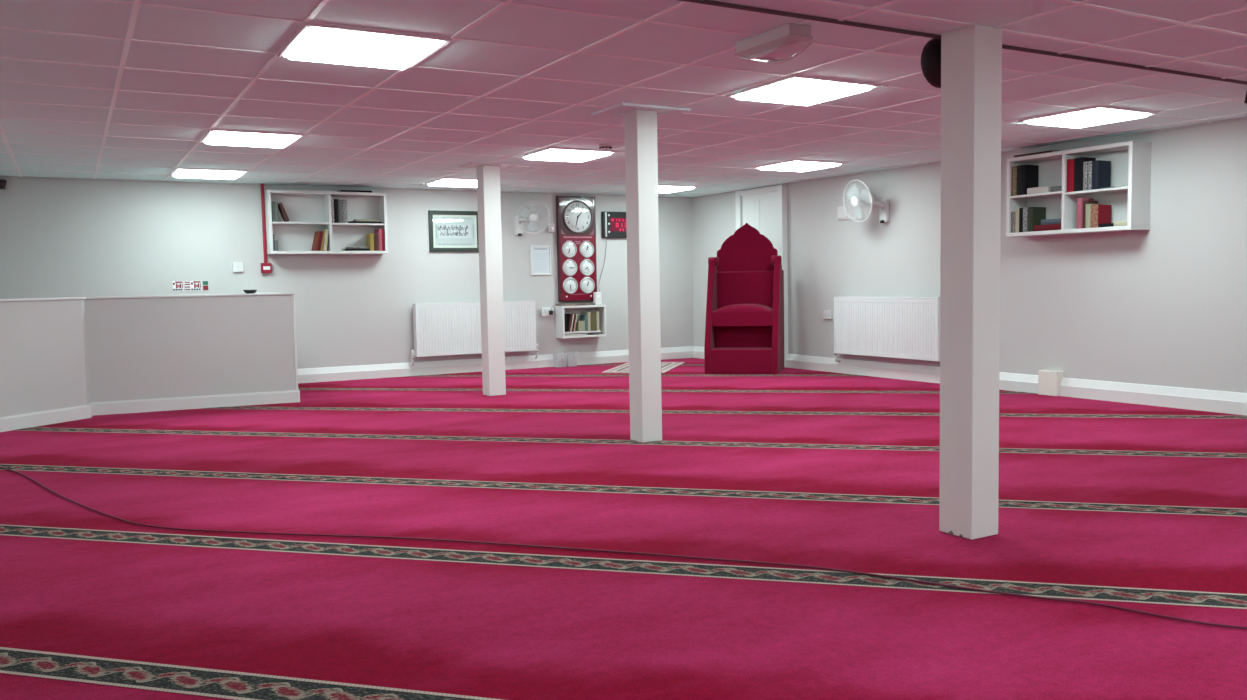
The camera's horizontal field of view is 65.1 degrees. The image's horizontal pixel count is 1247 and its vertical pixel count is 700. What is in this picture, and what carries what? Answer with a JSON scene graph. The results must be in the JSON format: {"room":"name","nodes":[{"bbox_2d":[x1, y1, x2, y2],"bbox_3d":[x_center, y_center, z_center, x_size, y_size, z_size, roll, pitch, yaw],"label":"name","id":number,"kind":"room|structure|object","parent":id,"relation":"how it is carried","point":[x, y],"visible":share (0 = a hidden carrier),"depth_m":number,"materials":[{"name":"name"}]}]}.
{"room":"mosque","nodes":[
{"label":"mosque","id":0,"kind":"room"},
{"bbox_2d":[0,293,299,431],"bbox_3d":[-3.696,0.026,8.126,1.368,0.963,3.858,0,4,16],"label":"wall partition","id":1,"kind":"structure","parent":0,"point":[63,359],"depth_m":8.07,"materials":[{"name":"paint"}]},
{"bbox_2d":[243,290,256,293],"bbox_3d":[-3.228,-0.505,8.449,0.116,0.033,0.116,-3,5,-29],"label":"dish","id":2,"kind":"object","parent":1,"relation":"on","point":[245,291],"visible":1,"depth_m":8.41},
{"bbox_2d":[0,178,693,368],"bbox_3d":[-2.639,-0.809,10.786,8.280,2.380,0.100,-3,5,-29],"label":"wall","id":3,"kind":"structure","parent":0,"point":[59,238],"depth_m":10.38,"materials":[{"name":"paint"}]},
{"bbox_2d":[0,179,6,188],"bbox_3d":[-5.666,-1.509,8.897,0.090,0.088,0.125,-3,5,-29],"label":"dome camera","id":4,"kind":"object","parent":3,"relation":"attached to","point":[3,182],"visible":1,"depth_m":8.86,"materials":[{"name":"black plastic"}]},
{"bbox_2d":[172,281,190,290],"bbox_3d":[-4.403,-0.638,9.734,0.167,0.096,0.005,-3,5,-29],"label":"fire extinguisher sign","id":5,"kind":"object","parent":3,"relation":"attached to","point":[176,285],"visible":1,"depth_m":9.73,"materials":[{"name":"plastic"}]},
{"bbox_2d":[190,281,208,290],"bbox_3d":[-4.259,-0.646,9.816,0.167,0.096,0.005,-3,5,-29],"label":"fire extinguisher sign","id":6,"kind":"object","parent":3,"relation":"attached to","point":[195,285],"visible":1,"depth_m":9.81,"materials":[{"name":"plastic"}]},
{"bbox_2d":[232,262,242,271],"bbox_3d":[-3.934,-0.846,9.971,0.100,0.100,0.034,-3,5,-29],"label":"light switch","id":7,"kind":"object","parent":3,"relation":"attached to","point":[237,266],"visible":1,"depth_m":9.96,"materials":[{"name":"white plastic"}]},
{"bbox_2d":[261,184,271,272],"bbox_3d":[-3.699,-1.252,10.073,0.104,0.916,0.048,-3,5,-29],"label":"fire alarm","id":8,"kind":"object","parent":3,"relation":"attached to","point":[266,267],"visible":1,"depth_m":10.07,"materials":[{"name":"red plastic"}]},
{"bbox_2d":[264,190,387,254],"bbox_3d":[-3.120,-1.337,10.306,1.215,0.648,0.205,-3,5,-29],"label":"wall shelf","id":9,"kind":"object","parent":3,"relation":"attached to","point":[308,212],"visible":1,"depth_m":10.30,"materials":[{"name":"wood"}]},
{"bbox_2d":[271,201,274,221],"bbox_3d":[-3.599,-1.414,10.012,0.030,0.205,0.150,-3,5,-29],"label":"book","id":10,"kind":"object","parent":9,"relation":"on","point":[272,202],"visible":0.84,"depth_m":9.95,"materials":[{"name":"paper"}]},
{"bbox_2d":[274,240,277,250],"bbox_3d":[-3.577,-1.071,10.039,0.030,0.110,0.140,-3,5,-29],"label":"book","id":11,"kind":"object","parent":9,"relation":"on","point":[275,241],"visible":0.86,"depth_m":9.98,"materials":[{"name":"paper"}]},
{"bbox_2d":[275,202,278,221],"bbox_3d":[-3.571,-1.413,10.028,0.030,0.200,0.150,-3,5,-29],"label":"book","id":12,"kind":"object","parent":9,"relation":"on","point":[276,203],"visible":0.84,"depth_m":9.96,"materials":[{"name":"paper"}]},
{"bbox_2d":[278,202,289,221],"bbox_3d":[-3.505,-1.415,10.060,0.100,0.197,0.140,-3,5,-29],"label":"book","id":13,"kind":"object","parent":9,"relation":"on","point":[282,211],"visible":0.92,"depth_m":10.01,"materials":[{"name":"paper"}]},
{"bbox_2d":[311,231,319,250],"bbox_3d":[-3.223,-1.140,10.242,0.072,0.206,0.150,-3,5,-29],"label":"book","id":14,"kind":"object","parent":9,"relation":"on","point":[317,233],"visible":0.97,"depth_m":10.19,"materials":[{"name":"paper"}]},
{"bbox_2d":[317,231,322,250],"bbox_3d":[-3.195,-1.141,10.258,0.064,0.206,0.150,-3,5,-29],"label":"book","id":15,"kind":"object","parent":9,"relation":"on","point":[321,232],"visible":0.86,"depth_m":10.19,"materials":[{"name":"paper"}]},
{"bbox_2d":[320,231,324,250],"bbox_3d":[-3.174,-1.144,10.269,0.055,0.209,0.150,-3,5,-29],"label":"book","id":16,"kind":"object","parent":9,"relation":"on","point":[323,231],"visible":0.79,"depth_m":10.21,"materials":[{"name":"paper"}]},
{"bbox_2d":[322,229,328,250],"bbox_3d":[-3.145,-1.155,10.285,0.069,0.228,0.150,-3,5,-29],"label":"book","id":17,"kind":"object","parent":9,"relation":"on","point":[325,242],"visible":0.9,"depth_m":10.22,"materials":[{"name":"paper"}]},
{"bbox_2d":[331,199,333,222],"bbox_3d":[-3.085,-1.462,10.307,0.026,0.250,0.160,-3,5,-29],"label":"book","id":18,"kind":"object","parent":9,"relation":"on","point":[332,200],"visible":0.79,"depth_m":10.24,"materials":[{"name":"paper"}]},
{"bbox_2d":[333,199,338,222],"bbox_3d":[-3.053,-1.464,10.325,0.046,0.250,0.160,-3,5,-29],"label":"book","id":19,"kind":"object","parent":9,"relation":"on","point":[336,213],"visible":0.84,"depth_m":10.26,"materials":[{"name":"paper"}]},
{"bbox_2d":[338,200,341,222],"bbox_3d":[-3.016,-1.463,10.346,0.034,0.245,0.160,-3,5,-29],"label":"book","id":20,"kind":"object","parent":9,"relation":"on","point":[339,201],"visible":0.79,"depth_m":10.28,"materials":[{"name":"paper"}]},
{"bbox_2d":[342,200,347,222],"bbox_3d":[-2.976,-1.466,10.368,0.054,0.245,0.160,-3,5,-29],"label":"book","id":21,"kind":"object","parent":9,"relation":"on","point":[344,202],"visible":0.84,"depth_m":10.30,"materials":[{"name":"paper"}]},
{"bbox_2d":[338,190,371,192],"bbox_3d":[-2.865,-1.685,10.413,0.330,0.020,0.150,-3,5,-29],"label":"book","id":22,"kind":"object","parent":9,"relation":"on","point":[339,190],"visible":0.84,"depth_m":10.34,"materials":[{"name":"paper"}]},
{"bbox_2d":[342,249,368,250],"bbox_3d":[-2.866,-1.070,10.448,0.260,0.024,0.150,-3,5,-29],"label":"book","id":23,"kind":"object","parent":9,"relation":"on","point":[342,249],"visible":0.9,"depth_m":10.39,"materials":[{"name":"paper"}]},
{"bbox_2d":[346,247,368,248],"bbox_3d":[-2.846,-1.093,10.452,0.220,0.020,0.140,-3,5,-29],"label":"book","id":24,"kind":"object","parent":23,"relation":"on","point":[346,247],"visible":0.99,"depth_m":10.39,"materials":[{"name":"paper"}]},
{"bbox_2d":[348,221,381,223],"bbox_3d":[-2.780,-1.364,10.480,0.340,0.020,0.150,-3,5,-29],"label":"book","id":25,"kind":"object","parent":9,"relation":"on","point":[349,221],"visible":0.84,"depth_m":10.40,"materials":[{"name":"paper"}]},
{"bbox_2d":[353,219,377,221],"bbox_3d":[-2.769,-1.386,10.479,0.230,0.022,0.140,-3,5,-29],"label":"book","id":26,"kind":"object","parent":25,"relation":"on","point":[369,220],"visible":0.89,"depth_m":10.43,"materials":[{"name":"paper"}]},
{"bbox_2d":[366,233,373,250],"bbox_3d":[-2.728,-1.158,10.521,0.042,0.185,0.150,-3,5,-29],"label":"book","id":27,"kind":"object","parent":9,"relation":"on","point":[369,237],"visible":0.93,"depth_m":10.47,"materials":[{"name":"paper"}]},
{"bbox_2d":[374,233,378,250],"bbox_3d":[-2.687,-1.160,10.545,0.050,0.185,0.150,-3,5,-29],"label":"book","id":28,"kind":"object","parent":9,"relation":"on","point":[376,240],"visible":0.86,"depth_m":10.48,"materials":[{"name":"paper"}]},
{"bbox_2d":[375,229,381,250],"bbox_3d":[-2.649,-1.188,10.565,0.034,0.235,0.150,-3,5,-29],"label":"book","id":29,"kind":"object","parent":9,"relation":"on","point":[378,231],"visible":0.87,"depth_m":10.50,"materials":[{"name":"paper"}]},
{"bbox_2d":[381,229,384,250],"bbox_3d":[-2.621,-1.189,10.581,0.028,0.235,0.150,-3,5,-29],"label":"book","id":30,"kind":"object","parent":9,"relation":"on","point":[383,240],"visible":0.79,"depth_m":10.52,"materials":[{"name":"paper"}]},
{"bbox_2d":[428,210,478,251],"bbox_3d":[-1.911,-1.347,11.091,0.610,0.460,0.030,-3,5,-29],"label":"calligraphy","id":31,"kind":"object","parent":3,"relation":"attached to","point":[449,231],"visible":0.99,"depth_m":11.08},
{"bbox_2d":[411,300,537,365],"bbox_3d":[-1.693,-0.204,11.220,1.542,0.693,0.136,-3,5,-29],"label":"radiator","id":32,"kind":"object","parent":3,"relation":"attached to","point":[440,329],"visible":0.84,"depth_m":11.07,"materials":[{"name":"metal"}]},
{"bbox_2d":[416,300,534,304],"bbox_3d":[-1.690,-0.543,11.180,1.440,0.012,0.095,-3,5,-29],"label":"grille","id":33,"kind":"object","parent":32,"relation":"attached to","point":[530,302],"depth_m":11.15,"materials":[{"name":"metal"}]},
{"bbox_2d":[298,346,693,382],"bbox_3d":[-2.584,0.227,10.795,8.080,0.150,0.045,-3,5,-29],"label":"baseboard","id":34,"kind":"structure","parent":3,"relation":"attached to","point":[324,374],"depth_m":11.16,"materials":[{"name":"wood"}]},
{"bbox_2d":[514,201,549,235],"bbox_3d":[-1.065,-1.531,11.369,0.412,0.390,0.289,-2,4,-7],"label":"wall fan","id":35,"kind":"object","parent":3,"relation":"attached to","point":[526,216],"visible":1,"depth_m":11.28,"materials":[{"name":"white plastic"}]},
{"bbox_2d":[530,246,550,274],"bbox_3d":[-0.985,-1.067,11.642,0.260,0.350,0.018,-3,5,-29],"label":"framed notice","id":36,"kind":"object","parent":3,"relation":"attached to","point":[540,255],"visible":1,"depth_m":11.64,"materials":[{"name":"paper"}]},
{"bbox_2d":[541,303,556,315],"bbox_3d":[-0.888,-0.482,11.698,0.187,0.155,0.075,-3,5,-29],"label":"wall socket","id":37,"kind":"object","parent":3,"relation":"attached to","point":[544,311],"visible":1,"depth_m":11.68,"materials":[{"name":"white plastic"}]},
{"bbox_2d":[548,224,554,231],"bbox_3d":[-0.861,-1.460,11.674,0.085,0.100,0.044,-3,5,-29],"label":"thermostat","id":38,"kind":"object","parent":3,"relation":"attached to","point":[551,227],"visible":0.96,"depth_m":11.66,"materials":[{"name":"plastic"}]},
{"bbox_2d":[556,196,596,301],"bbox_3d":[-0.560,-1.222,11.838,0.510,1.270,0.082,-3,5,-29],"label":"board","id":39,"kind":"object","parent":3,"relation":"attached to","point":[575,215],"visible":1,"depth_m":11.81,"materials":[{"name":"wood"}]},
{"bbox_2d":[555,305,606,338],"bbox_3d":[-0.516,-0.348,11.840,0.590,0.385,0.210,-3,5,-29],"label":"wall shelf","id":40,"kind":"object","parent":3,"relation":"attached to","point":[560,332],"visible":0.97,"depth_m":11.82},
{"bbox_2d":[564,313,566,331],"bbox_3d":[-0.720,-0.328,11.704,0.036,0.220,0.150,-3,5,-29],"label":"book","id":41,"kind":"object","parent":40,"relation":"on","point":[565,314],"visible":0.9,"depth_m":11.64,"materials":[{"name":"paper"}]},
{"bbox_2d":[567,314,572,331],"bbox_3d":[-0.667,-0.329,11.735,0.066,0.216,0.150,-3,5,-29],"label":"book","id":42,"kind":"object","parent":40,"relation":"on","point":[569,316],"visible":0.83,"depth_m":11.68,"materials":[{"name":"paper"}]},
{"bbox_2d":[556,303,594,305],"bbox_3d":[-0.580,-0.550,11.809,0.460,0.022,0.160,-3,5,-29],"label":"wooden plank","id":43,"kind":"object","parent":40,"relation":"on","point":[574,304],"visible":1,"depth_m":11.73,"materials":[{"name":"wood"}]},
{"bbox_2d":[565,333,586,335],"bbox_3d":[-0.610,-0.189,11.787,0.300,0.026,0.170,-3,5,-29],"label":"book","id":44,"kind":"object","parent":40,"relation":"on","point":[568,334],"visible":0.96,"depth_m":11.73,"materials":[{"name":"paper"}]},
{"bbox_2d":[575,320,584,330],"bbox_3d":[-0.535,-0.291,11.812,0.085,0.125,0.150,-3,5,-29],"label":"book","id":45,"kind":"object","parent":40,"relation":"on","point":[580,325],"visible":0.9,"depth_m":11.75,"materials":[{"name":"paper"}]},
{"bbox_2d":[580,315,587,330],"bbox_3d":[-0.480,-0.327,11.841,0.034,0.190,0.150,-3,5,-29],"label":"book","id":46,"kind":"object","parent":40,"relation":"on","point":[582,317],"visible":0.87,"depth_m":11.78,"materials":[{"name":"paper"}]},
{"bbox_2d":[582,312,590,330],"bbox_3d":[-0.447,-0.346,11.858,0.034,0.225,0.150,-3,5,-29],"label":"book","id":47,"kind":"object","parent":40,"relation":"on","point":[583,313],"visible":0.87,"depth_m":11.80,"materials":[{"name":"paper"}]},
{"bbox_2d":[590,312,596,330],"bbox_3d":[-0.395,-0.347,11.888,0.075,0.220,0.150,-3,5,-29],"label":"book","id":48,"kind":"object","parent":40,"relation":"on","point":[592,314],"visible":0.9,"depth_m":11.82,"materials":[{"name":"paper"}]},
{"bbox_2d":[593,292,601,304],"bbox_3d":[-0.315,-0.628,11.902,0.090,0.155,0.062,-3,5,-29],"label":"power adapter","id":49,"kind":"object","parent":40,"relation":"on","point":[597,296],"visible":1,"depth_m":11.88,"materials":[{"name":"white plastic"}]},
{"bbox_2d":[596,312,598,330],"bbox_3d":[-0.343,-0.353,11.917,0.034,0.225,0.150,-3,5,-29],"label":"book","id":50,"kind":"object","parent":40,"relation":"on","point":[597,313],"visible":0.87,"depth_m":11.85,"materials":[{"name":"paper"}]},
{"bbox_2d":[599,211,626,291],"bbox_3d":[-0.088,-1.220,12.119,0.523,0.981,0.058,-3,5,-29],"label":"digital clock","id":51,"kind":"object","parent":3,"relation":"attached to","point":[613,223],"visible":0.83,"depth_m":12.05,"materials":[{"name":"black plastic"}]},
{"bbox_2d":[458,162,517,395],"bbox_3d":[-1.195,-0.625,8.827,0.440,2.068,0.320,-3,5,-29],"label":"support column","id":52,"kind":"structure","parent":0,"point":[488,174],"depth_m":8.76,"materials":[{"name":"paint"}]},
{"bbox_2d":[0,358,1246,699],"bbox_3d":[0.282,0.637,5.759,8.280,0.082,11.860,-3,5,-29],"label":"floor","id":53,"kind":"structure","parent":0,"point":[1139,507],"depth_m":3.65,"materials":[{"name":"red carpet"}]},
{"bbox_2d":[0,466,1246,628],"bbox_3d":[-1.331,0.729,4.207,8.037,0.008,0.780,1,5,29],"label":"cable","id":54,"kind":"object","parent":53,"relation":"on","point":[626,552],"visible":1,"depth_m":3.51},
{"bbox_2d":[591,103,690,442],"bbox_3d":[0.124,-0.454,6.115,0.480,2.055,0.400,-3,5,-29],"label":"support column","id":55,"kind":"structure","parent":53,"relation":"on","point":[641,158],"depth_m":6.06,"materials":[{"name":"paint"}]},
{"bbox_2d":[602,362,684,372],"bbox_3d":[0.253,0.202,11.348,0.700,0.012,1.340,0,4,13],"label":"mat","id":56,"kind":"object","parent":53,"relation":"on","point":[665,366],"visible":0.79,"depth_m":11.21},
{"bbox_2d":[704,223,783,373],"bbox_3d":[1.328,-0.587,10.716,0.794,1.636,0.740,0,4,15],"label":"minbar","id":57,"kind":"object","parent":53,"relation":"on","point":[744,325],"visible":1,"depth_m":10.69,"materials":[{"name":"fabric"}]},
{"bbox_2d":[0,0,1246,196],"bbox_3d":[0.242,-1.506,5.610,8.080,0.382,11.660,-3,5,-29],"label":"ceiling","id":58,"kind":"structure","parent":0,"point":[512,24],"depth_m":5.15,"materials":[{"name":"tile"}]},
{"bbox_2d":[170,167,248,178],"bbox_3d":[-3.795,-1.610,8.943,0.600,0.031,0.600,-3,5,-29],"label":"recessed light","id":59,"kind":"object","parent":58,"relation":"in","point":[178,172],"visible":1,"depth_m":8.81,"materials":[{"name":"white"}]},
{"bbox_2d":[200,129,304,147],"bbox_3d":[-2.609,-1.477,6.855,0.600,0.031,0.600,-3,5,-29],"label":"recessed light","id":60,"kind":"object","parent":58,"relation":"in","point":[228,137],"visible":1,"depth_m":6.73,"materials":[{"name":"white"}]},
{"bbox_2d":[278,23,451,69],"bbox_3d":[-1.139,-1.311,4.268,0.600,0.031,0.600,-3,5,-29],"label":"recessed light","id":61,"kind":"object","parent":58,"relation":"in","point":[312,42],"visible":1,"depth_m":4.17,"materials":[{"name":"white"}]},
{"bbox_2d":[424,177,476,186],"bbox_3d":[-1.681,-1.733,10.136,0.600,0.031,0.600,-3,5,-29],"label":"recessed light","id":62,"kind":"object","parent":58,"relation":"in","point":[449,182],"visible":0.72,"depth_m":9.98,"materials":[{"name":"white"}]},
{"bbox_2d":[519,147,616,161],"bbox_3d":[-0.461,-1.599,8.027,0.600,0.031,0.600,-3,5,-29],"label":"recessed light","id":63,"kind":"object","parent":58,"relation":"in","point":[550,153],"visible":1,"depth_m":7.90,"materials":[{"name":"white"}]},
{"bbox_2d":[598,144,611,150],"bbox_3d":[-0.140,-1.562,7.543,0.110,0.046,0.110,-3,5,-29],"label":"smoke detector","id":64,"kind":"object","parent":58,"relation":"attached to","point":[604,147],"visible":1,"depth_m":7.51,"materials":[{"name":"white plastic"}]},
{"bbox_2d":[0,0,1246,196],"bbox_3d":[0.244,-1.394,5.618,8.080,0.166,11.660,-3,5,-29],"label":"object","id":65,"kind":"structure","parent":58,"relation":"attached to","point":[136,4],"depth_m":5.36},
{"bbox_2d":[658,185,697,192],"bbox_3d":[0.438,-1.848,11.217,0.600,0.031,0.600,-3,5,-29],"label":"recessed light","id":66,"kind":"object","parent":58,"relation":"in","point":[661,188],"visible":0.54,"depth_m":11.06,"materials":[{"name":"white"}]},
{"bbox_2d":[736,23,814,63],"bbox_3d":[0.641,-1.295,4.186,0.134,0.112,0.384,-3,5,-29],"label":"emergency light","id":67,"kind":"object","parent":58,"relation":"attached to","point":[789,34],"visible":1,"depth_m":4.13,"materials":[{"name":"white plastic"}]},
{"bbox_2d":[754,159,845,171],"bbox_3d":[1.636,-1.713,9.107,0.600,0.031,0.600,-3,5,-29],"label":"recessed light","id":68,"kind":"object","parent":58,"relation":"in","point":[796,165],"visible":1,"depth_m":8.98,"materials":[{"name":"white"}]},
{"bbox_2d":[726,74,880,105],"bbox_3d":[0.991,-1.432,5.430,0.600,0.031,0.600,-3,5,-29],"label":"recessed light","id":69,"kind":"object","parent":58,"relation":"in","point":[795,89],"visible":1,"depth_m":5.32,"materials":[{"name":"white"}]},
{"bbox_2d":[679,0,1246,84],"bbox_3d":[1.290,-1.264,3.778,8.080,0.137,0.012,-3,5,-29],"label":"trim","id":70,"kind":"structure","parent":58,"relation":"attached to","point":[707,2],"depth_m":3.66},
{"bbox_2d":[1019,106,1156,127],"bbox_3d":[3.092,-1.548,6.524,0.600,0.031,0.600,-3,5,-29],"label":"recessed light","id":71,"kind":"object","parent":58,"relation":"in","point":[1097,115],"visible":1,"depth_m":6.42,"materials":[{"name":"white"}]},
{"bbox_2d":[692,120,1246,392],"bbox_3d":[3.842,-0.714,7.644,0.100,2.380,11.760,-3,5,-29],"label":"wall","id":72,"kind":"structure","parent":0,"point":[1165,304],"depth_m":7.88,"materials":[{"name":"paint"}]},
{"bbox_2d":[0,117,1246,198],"bbox_3d":[-0.672,-1.543,7.226,8.081,0.056,7.951,-3,5,-29],"label":"trim","id":73,"kind":"structure","parent":72,"relation":"attached to","point":[1242,118],"depth_m":9.63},
{"bbox_2d":[735,184,787,366],"bbox_3d":[1.601,-0.854,11.423,0.075,2.060,0.910,-3,5,-29],"label":"door","id":74,"kind":"structure","parent":72,"relation":"in","point":[764,209],"depth_m":11.20,"materials":[{"name":"wood"}]},
{"bbox_2d":[824,310,832,318],"bbox_3d":[2.191,-0.377,10.468,0.034,0.090,0.120,-3,5,-29],"label":"wall socket","id":75,"kind":"object","parent":72,"relation":"attached to","point":[827,314],"visible":1,"depth_m":10.44,"materials":[{"name":"white plastic"}]},
{"bbox_2d":[837,206,864,219],"bbox_3d":[2.338,-1.421,10.098,0.036,0.136,0.400,-3,5,-29],"label":"switched spur","id":76,"kind":"object","parent":72,"relation":"attached to","point":[842,215],"visible":0.92,"depth_m":10.16,"materials":[{"name":"white plastic"}]},
{"bbox_2d":[843,179,888,222],"bbox_3d":[2.403,-1.466,9.662,0.346,0.425,0.423,-3,5,-29],"label":"wall fan","id":77,"kind":"object","parent":72,"relation":"attached to","point":[866,197],"visible":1,"depth_m":9.62,"materials":[{"name":"white plastic"}]},
{"bbox_2d":[834,297,939,361],"bbox_3d":[2.607,-0.176,9.645,0.136,0.693,1.502,-3,5,-29],"label":"radiator","id":78,"kind":"object","parent":72,"relation":"attached to","point":[892,327],"visible":0.94,"depth_m":9.54,"materials":[{"name":"metal"}]},
{"bbox_2d":[834,297,936,298],"bbox_3d":[2.583,-0.515,9.611,0.095,0.012,1.400,-3,5,-29],"label":"grille","id":79,"kind":"object","parent":78,"relation":"attached to","point":[834,297],"depth_m":9.55,"materials":[{"name":"metal"}]},
{"bbox_2d":[693,346,1246,414],"bbox_3d":[3.768,0.297,7.692,0.085,0.200,11.615,-3,5,-29],"label":"baseboard","id":80,"kind":"structure","parent":72,"relation":"attached to","point":[1047,382],"depth_m":7.99,"materials":[{"name":"paint"}]},
{"bbox_2d":[1006,141,1150,236],"bbox_3d":[3.570,-1.248,7.735,0.230,0.648,1.108,-3,5,-29],"label":"wall shelf","id":81,"kind":"object","parent":72,"relation":"attached to","point":[1130,160],"visible":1,"depth_m":7.60,"materials":[{"name":"wood"}]},
{"bbox_2d":[1011,212,1015,232],"bbox_3d":[3.308,-1.067,8.171,0.160,0.175,0.040,-3,5,-29],"label":"book","id":82,"kind":"object","parent":81,"relation":"on","point":[1013,214],"visible":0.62,"depth_m":8.13,"materials":[{"name":"paper"}]},
{"bbox_2d":[1012,166,1016,195],"bbox_3d":[3.309,-1.406,8.144,0.170,0.245,0.050,-3,5,-29],"label":"book","id":83,"kind":"object","parent":81,"relation":"on","point":[1014,168],"visible":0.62,"depth_m":8.10,"materials":[{"name":"paper"}]},
{"bbox_2d":[1015,209,1018,232],"bbox_3d":[3.328,-1.072,8.136,0.160,0.190,0.034,-3,5,-29],"label":"book","id":84,"kind":"object","parent":81,"relation":"on","point":[1017,210],"visible":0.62,"depth_m":8.10,"materials":[{"name":"paper"}]},
{"bbox_2d":[1019,208,1022,231],"bbox_3d":[3.345,-1.075,8.104,0.160,0.200,0.034,-3,5,-29],"label":"book","id":85,"kind":"object","parent":81,"relation":"on","point":[1020,209],"visible":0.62,"depth_m":8.06,"materials":[{"name":"paper"}]},
{"bbox_2d":[1023,208,1027,231],"bbox_3d":[3.365,-1.071,8.069,0.160,0.195,0.044,-3,5,-29],"label":"book","id":86,"kind":"object","parent":81,"relation":"on","point":[1025,210],"visible":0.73,"depth_m":8.02,"materials":[{"name":"paper"}]},
{"bbox_2d":[1017,165,1038,194],"bbox_3d":[3.343,-1.403,8.085,0.170,0.245,0.080,-3,5,-29],"label":"book","id":87,"kind":"object","parent":81,"relation":"on","point":[1027,175],"visible":0.87,"depth_m":8.04,"materials":[{"name":"paper"}]},
{"bbox_2d":[1014,150,1057,157],"bbox_3d":[3.389,-1.596,7.973,0.160,0.018,0.360,-3,5,-29],"label":"book","id":88,"kind":"object","parent":81,"relation":"on","point":[1049,151],"visible":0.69,"depth_m":7.91,"materials":[{"name":"paper"}]},
{"bbox_2d":[1027,207,1045,231],"bbox_3d":[3.393,-1.071,8.030,0.170,0.200,0.048,-3,5,-29],"label":"book","id":89,"kind":"object","parent":81,"relation":"on","point":[1035,214],"visible":0.86,"depth_m":7.99,"materials":[{"name":"paper"}]},
{"bbox_2d":[1027,186,1052,193],"bbox_3d":[3.412,-1.296,7.944,0.140,0.050,0.200,-3,5,-29],"label":"book","id":90,"kind":"object","parent":81,"relation":"on","point":[1044,189],"visible":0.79,"depth_m":7.90,"materials":[{"name":"paper"}]},
{"bbox_2d":[1033,224,1060,230],"bbox_3d":[3.470,-0.988,7.892,0.160,0.050,0.250,-3,5,-29],"label":"book","id":91,"kind":"object","parent":81,"relation":"on","point":[1047,227],"visible":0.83,"depth_m":7.85,"materials":[{"name":"paper"}]},
{"bbox_2d":[1041,218,1060,224],"bbox_3d":[3.481,-1.032,7.857,0.150,0.040,0.180,-3,5,-29],"label":"book","id":92,"kind":"object","parent":91,"relation":"on","point":[1046,221],"visible":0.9,"depth_m":7.82,"materials":[{"name":"paper"}]},
{"bbox_2d":[1051,186,1061,191],"bbox_3d":[3.502,-1.287,7.816,0.130,0.045,0.100,-3,5,-29],"label":"book","id":93,"kind":"object","parent":81,"relation":"on","point":[1054,188],"visible":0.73,"depth_m":7.78,"materials":[{"name":"paper"}]},
{"bbox_2d":[1066,159,1073,191],"bbox_3d":[3.563,-1.369,7.689,0.160,0.255,0.062,-3,5,-29],"label":"book","id":94,"kind":"object","parent":81,"relation":"on","point":[1070,162],"visible":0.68,"depth_m":7.64,"materials":[{"name":"paper"}]},
{"bbox_2d":[1074,157,1095,191],"bbox_3d":[3.598,-1.367,7.626,0.160,0.258,0.078,-3,5,-29],"label":"book","id":95,"kind":"object","parent":81,"relation":"on","point":[1078,162],"visible":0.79,"depth_m":7.58,"materials":[{"name":"paper"}]},
{"bbox_2d":[1076,198,1093,228],"bbox_3d":[3.608,-1.066,7.639,0.160,0.235,0.040,-3,5,-29],"label":"book","id":96,"kind":"object","parent":81,"relation":"on","point":[1079,200],"visible":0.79,"depth_m":7.59,"materials":[{"name":"paper"}]},
{"bbox_2d":[1083,161,1087,190],"bbox_3d":[3.627,-1.345,7.577,0.160,0.220,0.036,-3,5,-29],"label":"book","id":97,"kind":"object","parent":81,"relation":"on","point":[1085,164],"visible":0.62,"depth_m":7.53,"materials":[{"name":"paper"}]},
{"bbox_2d":[1088,161,1091,189],"bbox_3d":[3.646,-1.343,7.543,0.160,0.220,0.034,-3,5,-29],"label":"book","id":98,"kind":"object","parent":81,"relation":"on","point":[1089,162],"visible":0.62,"depth_m":7.50,"materials":[{"name":"paper"}]},
{"bbox_2d":[1083,200,1097,227],"bbox_3d":[3.636,-1.054,7.612,0.140,0.215,0.030,-3,5,-29],"label":"book","id":99,"kind":"object","parent":81,"relation":"on","point":[1085,202],"visible":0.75,"depth_m":7.58,"materials":[{"name":"paper"}]},
{"bbox_2d":[1085,204,1102,227],"bbox_3d":[3.647,-1.037,7.574,0.160,0.185,0.040,-3,5,-29],"label":"book","id":100,"kind":"object","parent":81,"relation":"on","point":[1088,206],"visible":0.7,"depth_m":7.53,"materials":[{"name":"paper"}]},
{"bbox_2d":[1092,160,1110,189],"bbox_3d":[3.668,-1.341,7.504,0.160,0.220,0.050,-3,5,-29],"label":"book","id":101,"kind":"object","parent":81,"relation":"on","point":[1101,169],"visible":0.87,"depth_m":7.47,"materials":[{"name":"paper"}]},
{"bbox_2d":[1091,204,1111,227],"bbox_3d":[3.678,-1.029,7.529,0.170,0.175,0.062,-3,5,-29],"label":"book","id":102,"kind":"object","parent":81,"relation":"on","point":[1100,214],"visible":0.87,"depth_m":7.49,"materials":[{"name":"paper"}]},
{"bbox_2d":[1098,223,1113,226],"bbox_3d":[3.719,-0.950,7.444,0.150,0.026,0.120,-3,5,-29],"label":"book","id":103,"kind":"object","parent":81,"relation":"on","point":[1106,224],"visible":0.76,"depth_m":7.40,"materials":[{"name":"paper"}]},
{"bbox_2d":[1114,221,1126,225],"bbox_3d":[3.779,-0.947,7.339,0.150,0.034,0.110,-3,5,-29],"label":"book","id":104,"kind":"object","parent":81,"relation":"on","point":[1121,223],"visible":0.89,"depth_m":7.30,"materials":[{"name":"paper"}]},
{"bbox_2d":[939,24,1001,539],"bbox_3d":[1.323,-0.240,3.742,0.161,1.926,0.160,-3,5,-29],"label":"support column","id":105,"kind":"structure","parent":0,"point":[971,56],"depth_m":3.69,"materials":[{"name":"paint"}]},
{"bbox_2d":[921,38,940,87],"bbox_3d":[1.277,-1.138,3.844,0.196,0.196,0.151,-3,5,-29],"label":"loudspeaker","id":106,"kind":"object","parent":105,"relation":"attached to","point":[931,53],"visible":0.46,"depth_m":3.81,"materials":[{"name":"black plastic"}]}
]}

